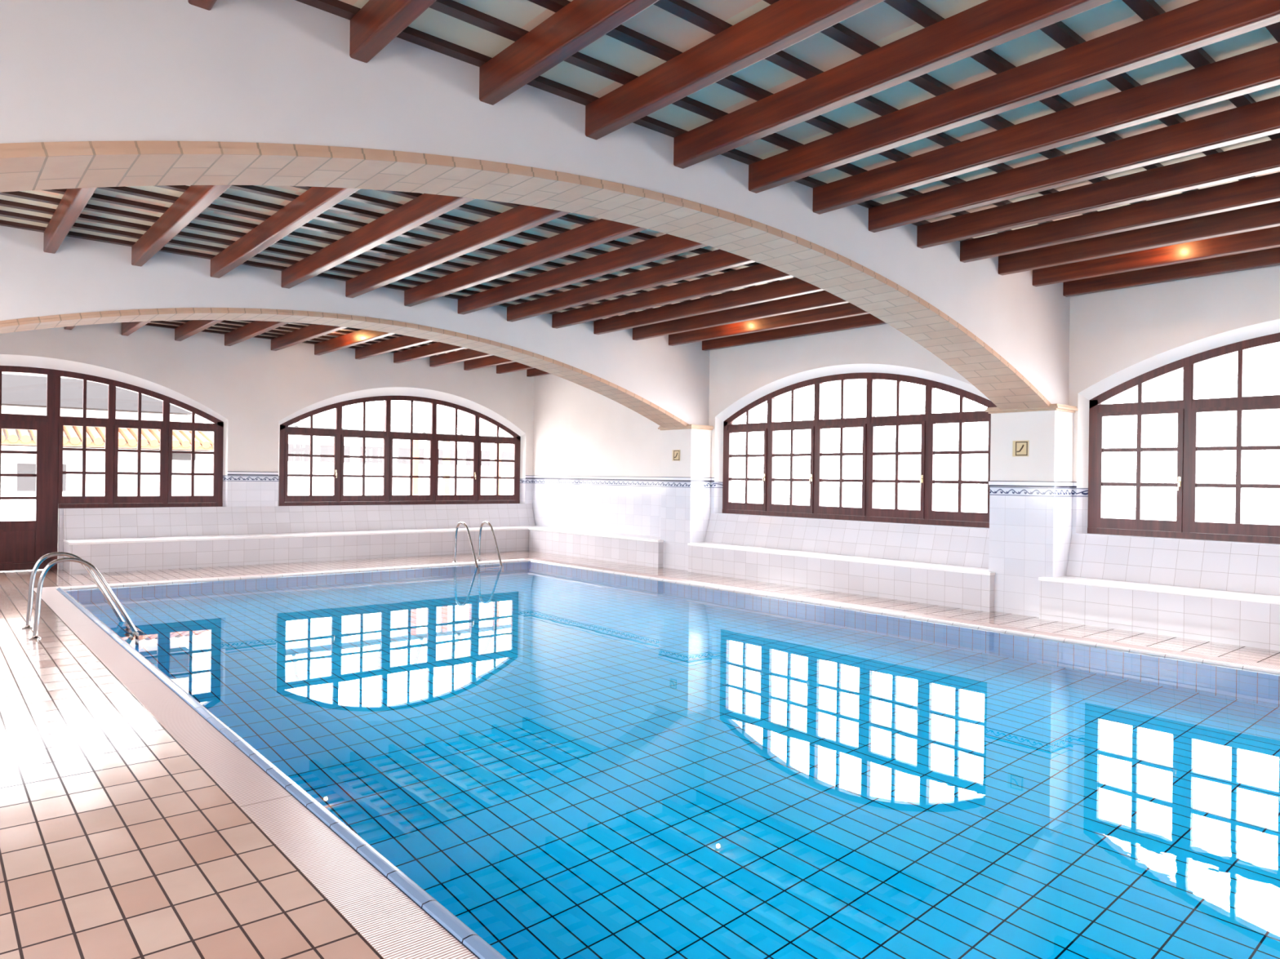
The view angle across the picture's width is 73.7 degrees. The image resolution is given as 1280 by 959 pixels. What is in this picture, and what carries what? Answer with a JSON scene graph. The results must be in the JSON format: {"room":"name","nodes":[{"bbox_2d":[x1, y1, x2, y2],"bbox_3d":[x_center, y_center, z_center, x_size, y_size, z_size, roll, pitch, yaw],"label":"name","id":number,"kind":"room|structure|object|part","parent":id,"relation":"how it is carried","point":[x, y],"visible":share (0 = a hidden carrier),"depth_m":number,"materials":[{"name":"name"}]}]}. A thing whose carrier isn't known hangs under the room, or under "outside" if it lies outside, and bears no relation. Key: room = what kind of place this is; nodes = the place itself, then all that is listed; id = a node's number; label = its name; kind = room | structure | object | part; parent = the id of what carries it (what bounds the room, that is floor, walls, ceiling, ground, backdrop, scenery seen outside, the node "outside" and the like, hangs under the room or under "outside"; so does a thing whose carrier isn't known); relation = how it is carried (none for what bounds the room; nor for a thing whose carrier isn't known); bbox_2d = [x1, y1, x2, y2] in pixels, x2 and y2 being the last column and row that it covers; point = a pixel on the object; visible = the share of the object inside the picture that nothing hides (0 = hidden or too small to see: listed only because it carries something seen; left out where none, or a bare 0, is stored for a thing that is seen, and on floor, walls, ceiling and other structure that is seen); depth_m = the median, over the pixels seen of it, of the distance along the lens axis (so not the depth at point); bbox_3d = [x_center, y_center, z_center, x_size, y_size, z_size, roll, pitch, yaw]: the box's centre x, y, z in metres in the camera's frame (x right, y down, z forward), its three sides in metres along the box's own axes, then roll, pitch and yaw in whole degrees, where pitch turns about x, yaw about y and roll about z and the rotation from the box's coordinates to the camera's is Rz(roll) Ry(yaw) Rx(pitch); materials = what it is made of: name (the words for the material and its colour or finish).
{"room":"indoor swimming pool","nodes":[
{"label":"indoor swimming pool","id":0,"kind":"room"},
{"bbox_2d":[0,322,533,569],"bbox_3d":[-7.277,-0.824,15.695,12.350,4.600,0.360,1,0,-40],"label":"wall","id":1,"kind":"structure","parent":0,"point":[254,388],"depth_m":15.63,"materials":[{"name":"paint"}]},
{"bbox_2d":[0,365,223,569],"bbox_3d":[-9.750,-0.171,13.617,5.714,3.235,0.132,1,0,-40],"label":"window","id":2,"kind":"structure","parent":1,"relation":"in","point":[55,500],"depth_m":14.32,"materials":[{"name":"brown wood"}]},
{"bbox_2d":[0,419,48,571],"bbox_3d":[-10.004,0.252,13.318,1.245,2.365,0.129,1,0,-40],"label":"door","id":3,"kind":"structure","parent":2,"relation":"attached to","point":[22,543],"depth_m":13.57,"materials":[{"name":"brown wood"}]},
{"bbox_3d":[-10.023,1.054,13.329,0.915,0.480,0.004,1,0,-40],"label":"panel","id":4,"kind":"part","parent":3,"relation":"part of","materials":[{"name":"brown wood"}]},
{"bbox_3d":[-9.162,-0.262,14.068,0.700,1.318,0.062,1,0,-40],"label":"sash","id":5,"kind":"part","parent":2,"relation":"part of","materials":[{"name":"brown wood"}]},
{"bbox_3d":[-8.556,-0.255,14.580,0.738,1.318,0.062,1,0,-40],"label":"sash","id":6,"kind":"part","parent":2,"relation":"part of","materials":[{"name":"brown wood"}]},
{"bbox_3d":[-7.919,-0.247,15.119,0.780,1.318,0.062,1,0,-40],"label":"sash","id":7,"kind":"part","parent":2,"relation":"part of","materials":[{"name":"brown wood"}]},
{"bbox_2d":[227,471,532,479],"bbox_3d":[-4.933,-0.084,17.444,6.500,0.073,0.015,1,0,-40],"label":"trim","id":8,"kind":"structure","parent":1,"relation":"attached to","point":[229,473],"depth_m":15.65,"materials":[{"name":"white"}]},
{"bbox_2d":[279,395,520,506],"bbox_3d":[-4.772,-0.607,17.787,5.300,2.255,0.185,1,0,-40],"label":"window","id":9,"kind":"structure","parent":1,"relation":"in","point":[338,498],"depth_m":17.49,"materials":[{"name":"brown wood"}]},
{"bbox_3d":[-6.340,-0.229,16.455,0.994,1.318,0.062,1,0,-40],"label":"sash","id":10,"kind":"part","parent":9,"relation":"part of","materials":[{"name":"brown wood"}]},
{"bbox_3d":[-5.545,-0.219,17.128,0.939,1.318,0.062,1,0,-40],"label":"sash","id":11,"kind":"part","parent":9,"relation":"part of","materials":[{"name":"brown wood"}]},
{"bbox_3d":[-4.768,-0.210,17.785,0.947,1.318,0.062,1,0,-40],"label":"sash","id":12,"kind":"part","parent":9,"relation":"part of","materials":[{"name":"brown wood"}]},
{"bbox_3d":[-3.985,-0.201,18.448,0.953,1.318,0.062,1,0,-40],"label":"sash","id":13,"kind":"part","parent":9,"relation":"part of","materials":[{"name":"brown wood"}]},
{"bbox_3d":[-3.195,-0.192,19.116,0.968,1.318,0.062,1,0,-40],"label":"sash","id":14,"kind":"part","parent":9,"relation":"part of","materials":[{"name":"brown wood"}]},
{"bbox_2d":[119,320,466,356],"bbox_3d":[-5.483,-2.622,13.600,12.350,0.100,5.120,1,0,-40],"label":"ceiling","id":15,"kind":"structure","parent":0,"point":[224,326],"depth_m":14.94,"materials":[{"name":"brown wood"}]},
{"bbox_2d":[64,325,75,329],"bbox_3d":[-7.581,-2.495,11.827,0.105,0.203,5.120,1,0,-40],"label":"ceiling beam","id":16,"kind":"structure","parent":15,"relation":"attached to","point":[73,326],"depth_m":13.60,"materials":[{"name":"red wood"}]},
{"bbox_2d":[121,321,150,335],"bbox_3d":[-6.972,-2.488,12.343,0.105,0.203,5.120,1,0,-40],"label":"ceiling beam","id":17,"kind":"structure","parent":15,"relation":"attached to","point":[127,328],"depth_m":13.73,"materials":[{"name":"red wood"}]},
{"bbox_2d":[174,320,223,341],"bbox_3d":[-6.363,-2.481,12.858,0.105,0.203,5.120,1,0,-40],"label":"ceiling beam","id":18,"kind":"structure","parent":15,"relation":"attached to","point":[192,327],"depth_m":13.90,"materials":[{"name":"red wood"}]},
{"bbox_2d":[224,320,289,346],"bbox_3d":[-5.753,-2.473,13.374,0.105,0.203,5.120,1,0,-40],"label":"ceiling beam","id":19,"kind":"structure","parent":15,"relation":"attached to","point":[255,328],"depth_m":14.15,"materials":[{"name":"red wood"}]},
{"bbox_2d":[271,324,346,351],"bbox_3d":[-5.144,-2.466,13.889,0.105,0.203,5.120,1,0,-40],"label":"ceiling beam","id":20,"kind":"structure","parent":15,"relation":"attached to","point":[313,331],"depth_m":14.54,"materials":[{"name":"red wood"}]},
{"bbox_2d":[314,328,394,355],"bbox_3d":[-4.535,-2.459,14.405,0.105,0.203,5.120,1,0,-40],"label":"ceiling beam","id":21,"kind":"structure","parent":15,"relation":"attached to","point":[360,336],"depth_m":15.07,"materials":[{"name":"red wood"}]},
{"bbox_2d":[355,335,432,359],"bbox_3d":[-3.926,-2.452,14.920,0.105,0.203,5.120,1,0,-40],"label":"ceiling beam","id":22,"kind":"structure","parent":15,"relation":"attached to","point":[404,341],"depth_m":15.66,"materials":[{"name":"red wood"}]},
{"bbox_2d":[393,342,466,363],"bbox_3d":[-3.317,-2.445,15.435,0.105,0.203,5.120,1,0,-40],"label":"ceiling beam","id":23,"kind":"structure","parent":15,"relation":"attached to","point":[436,348],"depth_m":16.31,"materials":[{"name":"red wood"}]},
{"bbox_2d":[429,348,493,367],"bbox_3d":[-2.708,-2.437,15.951,0.105,0.203,5.120,1,0,-40],"label":"ceiling beam","id":24,"kind":"structure","parent":15,"relation":"attached to","point":[467,354],"depth_m":17.00,"materials":[{"name":"red wood"}]},
{"bbox_2d":[463,355,515,370],"bbox_3d":[-2.098,-2.430,16.466,0.105,0.203,5.120,1,0,-40],"label":"ceiling beam","id":25,"kind":"structure","parent":15,"relation":"attached to","point":[491,361],"depth_m":17.72,"materials":[{"name":"red wood"}]},
{"bbox_2d":[496,362,533,373],"bbox_3d":[-1.489,-2.423,16.982,0.105,0.203,5.120,1,0,-40],"label":"ceiling beam","id":26,"kind":"structure","parent":15,"relation":"attached to","point":[513,366],"depth_m":18.43,"materials":[{"name":"red wood"}]},
{"bbox_2d":[526,368,550,377],"bbox_3d":[-0.880,-2.416,17.497,0.105,0.203,5.120,1,0,-40],"label":"ceiling beam","id":27,"kind":"structure","parent":15,"relation":"attached to","point":[530,372],"depth_m":19.18,"materials":[{"name":"red wood"}]},
{"bbox_2d":[0,225,709,427],"bbox_3d":[-3.657,-2.009,11.433,12.350,2.119,0.604,1,0,-40],"label":"arch","id":28,"kind":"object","parent":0,"point":[86,282],"depth_m":10.71,"materials":[{"name":"paint"}]},
{"bbox_2d":[0,185,795,321],"bbox_3d":[-1.637,-2.563,9.054,12.350,0.100,5.670,1,0,-40],"label":"ceiling","id":29,"kind":"structure","parent":0,"point":[118,215],"depth_m":8.72,"materials":[{"name":"brown wood"}]},
{"bbox_2d":[43,187,97,253],"bbox_3d":[-4.344,-2.443,6.766,0.105,0.203,5.670,1,0,-40],"label":"ceiling beam","id":30,"kind":"structure","parent":29,"relation":"attached to","point":[73,201],"depth_m":7.79,"materials":[{"name":"red wood"}]},
{"bbox_2d":[131,185,231,266],"bbox_3d":[-3.735,-2.436,7.281,0.105,0.203,5.670,1,0,-40],"label":"ceiling beam","id":31,"kind":"structure","parent":29,"relation":"attached to","point":[196,198],"depth_m":7.90,"materials":[{"name":"red wood"}]},
{"bbox_2d":[210,186,359,278],"bbox_3d":[-3.126,-2.429,7.797,0.105,0.203,5.670,1,0,-40],"label":"ceiling beam","id":32,"kind":"structure","parent":29,"relation":"attached to","point":[315,201],"depth_m":8.07,"materials":[{"name":"red wood"}]},
{"bbox_2d":[281,193,475,288],"bbox_3d":[-2.517,-2.421,8.312,0.105,0.203,5.670,1,0,-40],"label":"ceiling beam","id":33,"kind":"structure","parent":29,"relation":"attached to","point":[425,207],"depth_m":8.36,"materials":[{"name":"red wood"}]},
{"bbox_2d":[345,204,569,297],"bbox_3d":[-1.908,-2.414,8.827,0.105,0.203,5.670,1,0,-40],"label":"ceiling beam","id":34,"kind":"structure","parent":29,"relation":"attached to","point":[519,219],"depth_m":8.75,"materials":[{"name":"red wood"}]},
{"bbox_2d":[404,218,647,306],"bbox_3d":[-1.298,-2.407,9.343,0.105,0.203,5.670,1,0,-40],"label":"ceiling beam","id":35,"kind":"structure","parent":29,"relation":"attached to","point":[602,231],"depth_m":9.21,"materials":[{"name":"red wood"}]},
{"bbox_2d":[457,234,706,315],"bbox_3d":[-0.689,-2.400,9.858,0.105,0.203,5.670,1,0,-40],"label":"ceiling beam","id":36,"kind":"structure","parent":29,"relation":"attached to","point":[665,246],"depth_m":9.74,"materials":[{"name":"red wood"}]},
{"bbox_2d":[506,248,755,321],"bbox_3d":[-0.080,-2.393,10.374,0.105,0.203,5.670,1,0,-40],"label":"ceiling beam","id":37,"kind":"structure","parent":29,"relation":"attached to","point":[719,260],"depth_m":10.32,"materials":[{"name":"red wood"}]},
{"bbox_2d":[551,263,792,328],"bbox_3d":[0.529,-2.385,10.889,0.105,0.203,5.670,1,0,-40],"label":"ceiling beam","id":38,"kind":"structure","parent":29,"relation":"attached to","point":[761,273],"depth_m":10.93,"materials":[{"name":"red wood"}]},
{"bbox_2d":[593,277,824,334],"bbox_3d":[1.138,-2.378,11.405,0.105,0.203,5.670,1,0,-40],"label":"ceiling beam","id":39,"kind":"structure","parent":29,"relation":"attached to","point":[794,286],"depth_m":11.58,"materials":[{"name":"red wood"}]},
{"bbox_2d":[632,290,848,340],"bbox_3d":[1.747,-2.371,11.920,0.105,0.203,5.670,1,0,-40],"label":"ceiling beam","id":40,"kind":"structure","parent":29,"relation":"attached to","point":[822,299],"depth_m":12.20,"materials":[{"name":"red wood"}]},
{"bbox_2d":[668,302,869,346],"bbox_3d":[2.357,-2.364,12.435,0.105,0.203,5.670,1,0,-40],"label":"ceiling beam","id":41,"kind":"structure","parent":29,"relation":"attached to","point":[848,309],"depth_m":12.84,"materials":[{"name":"red wood"}]},
{"bbox_2d":[702,313,887,351],"bbox_3d":[2.966,-2.357,12.951,0.105,0.203,5.670,1,0,-40],"label":"ceiling beam","id":42,"kind":"structure","parent":29,"relation":"attached to","point":[866,320],"depth_m":13.49,"materials":[{"name":"red wood"}]},
{"bbox_2d":[0,0,1070,409],"bbox_3d":[0.367,-1.947,6.677,12.350,2.119,0.604,1,0,-40],"label":"arch","id":43,"kind":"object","parent":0,"point":[94,93],"depth_m":4.88,"materials":[{"name":"paint"}]},
{"bbox_2d":[0,550,1279,958],"bbox_3d":[0.512,1.671,6.454,12.350,0.150,24.360,1,0,-40],"label":"floor","id":44,"kind":"structure","parent":0,"point":[116,842],"depth_m":3.96,"materials":[{"name":"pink tile"}]},
{"bbox_2d":[22,551,137,639],"bbox_3d":[-5.632,1.605,8.644,0.968,1.708,0.796,1,0,-40],"label":"pool ladder","id":45,"kind":"object","parent":44,"relation":"on","point":[90,568],"visible":0.77,"depth_m":8.56,"materials":[{"name":"silver metal"}]},
{"bbox_2d":[62,503,550,574],"bbox_3d":[-5.627,1.005,16.335,8.948,0.984,0.825,1,0,-40],"label":"tiled bench","id":46,"kind":"object","parent":44,"relation":"on","point":[112,540],"visible":0.83,"depth_m":15.50,"materials":[{"name":"white tile"}]},
{"bbox_3d":[-5.841,0.756,16.593,8.930,0.493,0.150,1,0,-40],"label":"backrest","id":47,"kind":"part","parent":46,"relation":"part of","materials":[{"name":"white tile"}]},
{"bbox_3d":[-5.627,1.027,16.335,8.948,0.040,0.825,1,0,-40],"label":"seat","id":48,"kind":"part","parent":46,"relation":"part of","materials":[{"name":"white tile"}]},
{"bbox_2d":[452,521,502,567],"bbox_3d":[-2.949,1.629,15.579,0.596,1.708,0.952,1,0,-40],"label":"pool ladder","id":49,"kind":"object","parent":44,"relation":"on","point":[460,522],"visible":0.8,"depth_m":15.66,"materials":[{"name":"silver metal"}]},
{"bbox_3d":[-3.137,1.626,15.414,0.041,1.708,0.905,1,0,-40],"label":"rail","id":50,"kind":"part","parent":49,"relation":"part of","materials":[{"name":"silver metal"}]},
{"bbox_3d":[-2.755,1.631,15.737,0.041,1.708,0.905,1,0,-40],"label":"rail","id":51,"kind":"part","parent":49,"relation":"part of","materials":[{"name":"silver metal"}]},
{"bbox_2d":[528,527,663,567],"bbox_3d":[-0.810,1.315,17.087,0.635,0.490,4.250,1,0,-40],"label":"tiled bench","id":52,"kind":"object","parent":44,"relation":"on","point":[635,549],"visible":0.91,"depth_m":16.66,"materials":[{"name":"white tile"}]},
{"bbox_3d":[-0.807,1.090,17.087,0.635,0.040,4.250,1,0,-40],"label":"seat","id":53,"kind":"part","parent":52,"relation":"part of","materials":[{"name":"white tile"}]},
{"bbox_2d":[33,558,1279,958],"bbox_3d":[0.767,2.242,7.175,8.096,1.312,18.336,1,0,-40],"label":"swimming pool","id":54,"kind":"object","parent":44,"relation":"in","point":[393,913],"visible":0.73,"depth_m":4.29,"materials":[{"name":"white tile"}]},
{"bbox_2d":[64,560,1279,958],"bbox_3d":[0.775,1.610,7.174,7.500,0.001,17.740,1,0,-40],"label":"pool water","id":55,"kind":"object","parent":54,"relation":"in","point":[571,762],"visible":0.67,"depth_m":4.89,"materials":[{"name":"blue liquid"}]},
{"bbox_2d":[657,424,714,570],"bbox_3d":[0.799,0.314,15.265,0.555,2.540,0.880,1,0,-40],"label":"pillar","id":56,"kind":"structure","parent":44,"relation":"on","point":[686,483],"depth_m":15.04,"materials":[{"name":"paint"}]},
{"bbox_2d":[672,449,679,461],"bbox_3d":[0.638,-0.428,15.106,0.020,0.192,0.196,1,0,-40],"label":"wall sign","id":57,"kind":"object","parent":56,"relation":"attached to","point":[676,453],"visible":1,"depth_m":15.10,"materials":[{"name":"beige"}]},
{"bbox_3d":[0.819,-0.010,15.278,0.514,0.045,0.798,1,0,-40],"label":"rail","id":58,"kind":"part","parent":56,"relation":"part of","materials":[{"name":"white tile"}]},
{"bbox_2d":[687,513,995,612],"bbox_3d":[2.785,1.123,12.841,0.635,0.984,5.507,1,0,-40],"label":"tiled bench","id":59,"kind":"object","parent":44,"relation":"on","point":[946,566],"visible":0.86,"depth_m":12.37,"materials":[{"name":"white tile"}]},
{"bbox_3d":[2.784,1.145,12.841,0.635,0.040,5.507,1,0,-40],"label":"seat","id":60,"kind":"part","parent":59,"relation":"part of","materials":[{"name":"white tile"}]},
{"bbox_3d":[2.943,0.879,13.032,0.150,0.493,5.414,1,0,-40],"label":"backrest","id":61,"kind":"part","parent":59,"relation":"part of","materials":[{"name":"white tile"}]},
{"bbox_2d":[984,404,1078,617],"bbox_3d":[4.803,0.376,10.532,0.555,2.540,0.900,1,0,-40],"label":"pillar","id":62,"kind":"structure","parent":44,"relation":"on","point":[1031,496],"depth_m":10.33,"materials":[{"name":"tile"}]},
{"bbox_2d":[1012,440,1028,456],"bbox_3d":[4.629,-0.376,10.388,0.020,0.192,0.196,1,0,-40],"label":"wall sign","id":63,"kind":"object","parent":62,"relation":"attached to","point":[1020,448],"visible":1,"depth_m":10.38,"materials":[{"name":"beige"}]},
{"bbox_3d":[4.823,0.051,10.545,0.514,0.045,0.818,1,0,-40],"label":"rail","id":64,"kind":"part","parent":62,"relation":"part of","materials":[{"name":"white tile"}]},
{"bbox_2d":[1038,534,1279,651],"bbox_3d":[6.759,1.184,8.143,0.635,0.984,5.620,1,0,-40],"label":"tiled bench","id":65,"kind":"object","parent":44,"relation":"on","point":[1220,593],"visible":1,"depth_m":9.26,"materials":[{"name":"white tile"}]},
{"bbox_3d":[6.758,1.206,8.143,0.635,0.040,5.620,1,0,-40],"label":"seat","id":66,"kind":"part","parent":65,"relation":"part of","materials":[{"name":"white tile"}]},
{"bbox_3d":[6.960,0.941,8.284,0.150,0.493,5.434,1,0,-40],"label":"backrest","id":67,"kind":"part","parent":65,"relation":"part of","materials":[{"name":"white tile"}]},
{"bbox_2d":[294,0,1279,241],"bbox_3d":[2.386,-2.501,4.298,12.350,0.100,5.670,1,0,-40],"label":"ceiling","id":68,"kind":"structure","parent":0,"point":[472,32],"depth_m":5.10,"materials":[{"name":"brown wood"}]},
{"bbox_2d":[187,0,217,10],"bbox_3d":[-0.321,-2.381,2.010,0.105,0.203,5.670,1,0,-40],"label":"ceiling beam","id":69,"kind":"structure","parent":68,"relation":"attached to","point":[207,5],"depth_m":4.14,"materials":[{"name":"red wood"}]},
{"bbox_2d":[349,0,436,62],"bbox_3d":[0.288,-2.374,2.525,0.105,0.203,5.670,1,0,-40],"label":"ceiling beam","id":70,"kind":"structure","parent":68,"relation":"attached to","point":[378,23],"depth_m":4.41,"materials":[{"name":"red wood"}]},
{"bbox_2d":[479,0,659,105],"bbox_3d":[0.897,-2.367,3.040,0.105,0.203,5.670,1,0,-40],"label":"ceiling beam","id":71,"kind":"structure","parent":68,"relation":"attached to","point":[579,24],"depth_m":4.61,"materials":[{"name":"red wood"}]},
{"bbox_2d":[585,0,884,139],"bbox_3d":[1.507,-2.360,3.556,0.105,0.203,5.670,1,0,-40],"label":"ceiling beam","id":72,"kind":"structure","parent":68,"relation":"attached to","point":[782,24],"depth_m":4.76,"materials":[{"name":"red wood"}]},
{"bbox_2d":[673,0,1113,168],"bbox_3d":[2.116,-2.353,4.071,0.105,0.203,5.670,1,0,-40],"label":"ceiling beam","id":73,"kind":"structure","parent":68,"relation":"attached to","point":[988,24],"depth_m":4.87,"materials":[{"name":"red wood"}]},
{"bbox_2d":[748,0,1279,193],"bbox_3d":[2.725,-2.345,4.587,0.105,0.203,5.670,1,0,-40],"label":"ceiling beam","id":74,"kind":"structure","parent":68,"relation":"attached to","point":[1199,24],"depth_m":5.01,"materials":[{"name":"red wood"}]},
{"bbox_2d":[812,42,1279,214],"bbox_3d":[3.334,-2.338,5.102,0.105,0.203,5.670,1,0,-40],"label":"ceiling beam","id":75,"kind":"structure","parent":68,"relation":"attached to","point":[1258,69],"depth_m":5.62,"materials":[{"name":"red wood"}]},
{"bbox_2d":[868,96,1279,232],"bbox_3d":[3.943,-2.331,5.617,0.105,0.203,5.670,1,0,-40],"label":"ceiling beam","id":76,"kind":"structure","parent":68,"relation":"attached to","point":[1259,119],"depth_m":6.28,"materials":[{"name":"red wood"}]},
{"bbox_2d":[916,137,1279,248],"bbox_3d":[4.553,-2.324,6.133,0.105,0.203,5.670,1,0,-40],"label":"ceiling beam","id":77,"kind":"structure","parent":68,"relation":"attached to","point":[1264,157],"depth_m":6.92,"materials":[{"name":"red wood"}]},
{"bbox_2d":[960,172,1279,262],"bbox_3d":[5.162,-2.317,6.648,0.105,0.203,5.670,1,0,-40],"label":"ceiling beam","id":78,"kind":"structure","parent":68,"relation":"attached to","point":[1264,189],"depth_m":7.55,"materials":[{"name":"red wood"}]},
{"bbox_2d":[998,200,1279,275],"bbox_3d":[5.771,-2.309,7.164,0.105,0.203,5.670,1,0,-40],"label":"ceiling beam","id":79,"kind":"structure","parent":68,"relation":"attached to","point":[1267,215],"depth_m":8.17,"materials":[{"name":"red wood"}]},
{"bbox_2d":[1032,226,1279,286],"bbox_3d":[6.380,-2.302,7.679,0.105,0.203,5.670,1,0,-40],"label":"ceiling beam","id":80,"kind":"structure","parent":68,"relation":"attached to","point":[1265,238],"depth_m":8.79,"materials":[{"name":"red wood"}]},
{"bbox_2d":[1062,247,1279,297],"bbox_3d":[6.989,-2.295,8.195,0.105,0.203,5.670,1,0,-40],"label":"ceiling beam","id":81,"kind":"structure","parent":68,"relation":"attached to","point":[1268,257],"depth_m":9.40,"materials":[{"name":"red wood"}]},
{"bbox_2d":[532,265,1279,546],"bbox_3d":[5.360,-0.647,10.597,0.360,4.600,24.470,1,0,-40],"label":"wall","id":82,"kind":"structure","parent":0,"point":[1118,336],"depth_m":13.06,"materials":[{"name":"paint"}]},
{"bbox_2d":[532,475,660,480],"bbox_3d":[-0.850,-0.030,17.639,0.015,0.073,4.990,1,0,-40],"label":"trim","id":83,"kind":"structure","parent":82,"relation":"attached to","point":[581,477],"depth_m":17.65,"materials":[{"name":"white tile"}]},
{"bbox_2d":[722,373,997,528],"bbox_3d":[3.128,-0.506,13.197,0.185,2.250,5.060,1,0,-40],"label":"window","id":84,"kind":"structure","parent":82,"relation":"in","point":[926,514],"depth_m":12.86,"materials":[{"name":"brown wood"}]},
{"bbox_3d":[1.844,-0.167,14.698,0.062,1.388,0.916,1,0,-40],"label":"sash","id":85,"kind":"part","parent":84,"relation":"part of","materials":[{"name":"brown wood"}]},
{"bbox_3d":[2.482,-0.157,13.943,0.062,1.388,0.910,1,0,-40],"label":"sash","id":86,"kind":"part","parent":84,"relation":"part of","materials":[{"name":"brown wood"}]},
{"bbox_3d":[2.712,-0.005,13.580,0.053,0.155,0.026,1,0,-40],"label":"handle","id":87,"kind":"part","parent":84,"relation":"part of","materials":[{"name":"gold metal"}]},
{"bbox_3d":[3.116,-0.147,13.193,0.062,1.388,0.905,1,0,-40],"label":"sash","id":88,"kind":"part","parent":84,"relation":"part of","materials":[{"name":"brown wood"}]},
{"bbox_3d":[3.751,-0.138,12.444,0.062,1.388,0.909,1,0,-40],"label":"sash","id":89,"kind":"part","parent":84,"relation":"part of","materials":[{"name":"brown wood"}]},
{"bbox_3d":[3.980,0.015,12.081,0.053,0.155,0.026,1,0,-40],"label":"handle","id":90,"kind":"part","parent":84,"relation":"part of","materials":[{"name":"gold metal"}]},
{"bbox_3d":[4.389,-0.128,11.688,0.062,1.388,0.920,1,0,-40],"label":"sash","id":91,"kind":"part","parent":84,"relation":"part of","materials":[{"name":"brown wood"}]},
{"bbox_2d":[711,477,1076,488],"bbox_3d":[3.280,0.033,12.757,0.015,0.073,6.260,1,0,-40],"label":"trim","id":92,"kind":"structure","parent":82,"relation":"attached to","point":[712,478],"depth_m":10.39,"materials":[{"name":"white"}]},
{"bbox_2d":[1087,333,1279,543],"bbox_3d":[7.119,-0.445,8.479,0.185,2.250,5.060,1,0,-40],"label":"window","id":93,"kind":"structure","parent":82,"relation":"in","point":[1186,526],"depth_m":9.61,"materials":[{"name":"brown wood"}]},
{"bbox_3d":[5.835,-0.106,9.980,0.062,1.388,0.916,1,0,-40],"label":"sash","id":94,"kind":"part","parent":93,"relation":"part of","materials":[{"name":"brown wood"}]},
{"bbox_3d":[6.067,0.047,9.614,0.053,0.155,0.026,1,0,-40],"label":"handle","id":95,"kind":"part","parent":93,"relation":"part of","materials":[{"name":"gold metal"}]},
{"bbox_3d":[6.473,-0.096,9.225,0.062,1.388,0.910,1,0,-40],"label":"sash","id":96,"kind":"part","parent":93,"relation":"part of","materials":[{"name":"brown wood"}]},
{"label":"outside","id":97,"kind":"structure","parent":0,"visible":0},
{"bbox_2d":[731,496,1279,524],"bbox_3d":[-3.252,1.710,3.820,120.000,0.280,130.000,1,0,-40],"label":"ground","id":98,"kind":"structure","parent":97,"point":[1226,517],"depth_m":50.78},
{"bbox_2d":[0,372,213,521],"bbox_3d":[-18.169,-1.266,19.866,14.100,5.220,6.175,1,0,-40],"label":"neighbouring house","id":99,"kind":"structure","parent":98,"relation":"on","point":[22,393],"depth_m":20.93,"materials":[{"name":"white paint"}]},
{"bbox_2d":[172,453,195,460],"bbox_3d":[-11.751,-0.604,21.986,0.550,0.220,0.040,1,0,-40],"label":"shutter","id":100,"kind":"object","parent":99,"relation":"hanging from","point":[175,456],"depth_m":21.94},
{"bbox_2d":[288,400,511,495],"bbox_3d":[-7.041,-0.542,22.919,7.847,4.058,2.356,1,0,-40],"label":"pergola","id":101,"kind":"object","parent":98,"relation":"on","point":[446,450],"visible":0.22,"depth_m":23.01,"materials":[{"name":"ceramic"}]},
{"bbox_3d":[-5.933,0.192,22.491,0.140,2.620,0.140,1,0,-40],"label":"post","id":102,"kind":"part","parent":101,"relation":"part of","materials":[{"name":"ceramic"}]},
{"bbox_3d":[-5.245,0.200,23.073,0.140,2.620,0.140,1,0,-40],"label":"post","id":103,"kind":"part","parent":101,"relation":"part of","materials":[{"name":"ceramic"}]},
{"bbox_3d":[-4.596,0.208,23.622,0.140,2.620,0.140,1,0,-40],"label":"post","id":104,"kind":"part","parent":101,"relation":"part of","materials":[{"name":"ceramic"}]},
{"bbox_3d":[-4.024,0.215,24.106,0.140,2.620,0.140,1,0,-40],"label":"post","id":105,"kind":"part","parent":101,"relation":"part of","materials":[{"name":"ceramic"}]},
{"bbox_2d":[287,435,513,495],"bbox_3d":[-12.867,-0.289,45.403,17.000,3.320,6.050,1,0,-40],"label":"house","id":106,"kind":"structure","parent":98,"relation":"on","point":[297,486],"depth_m":41.52,"materials":[{"name":"white paint"}]}
]}

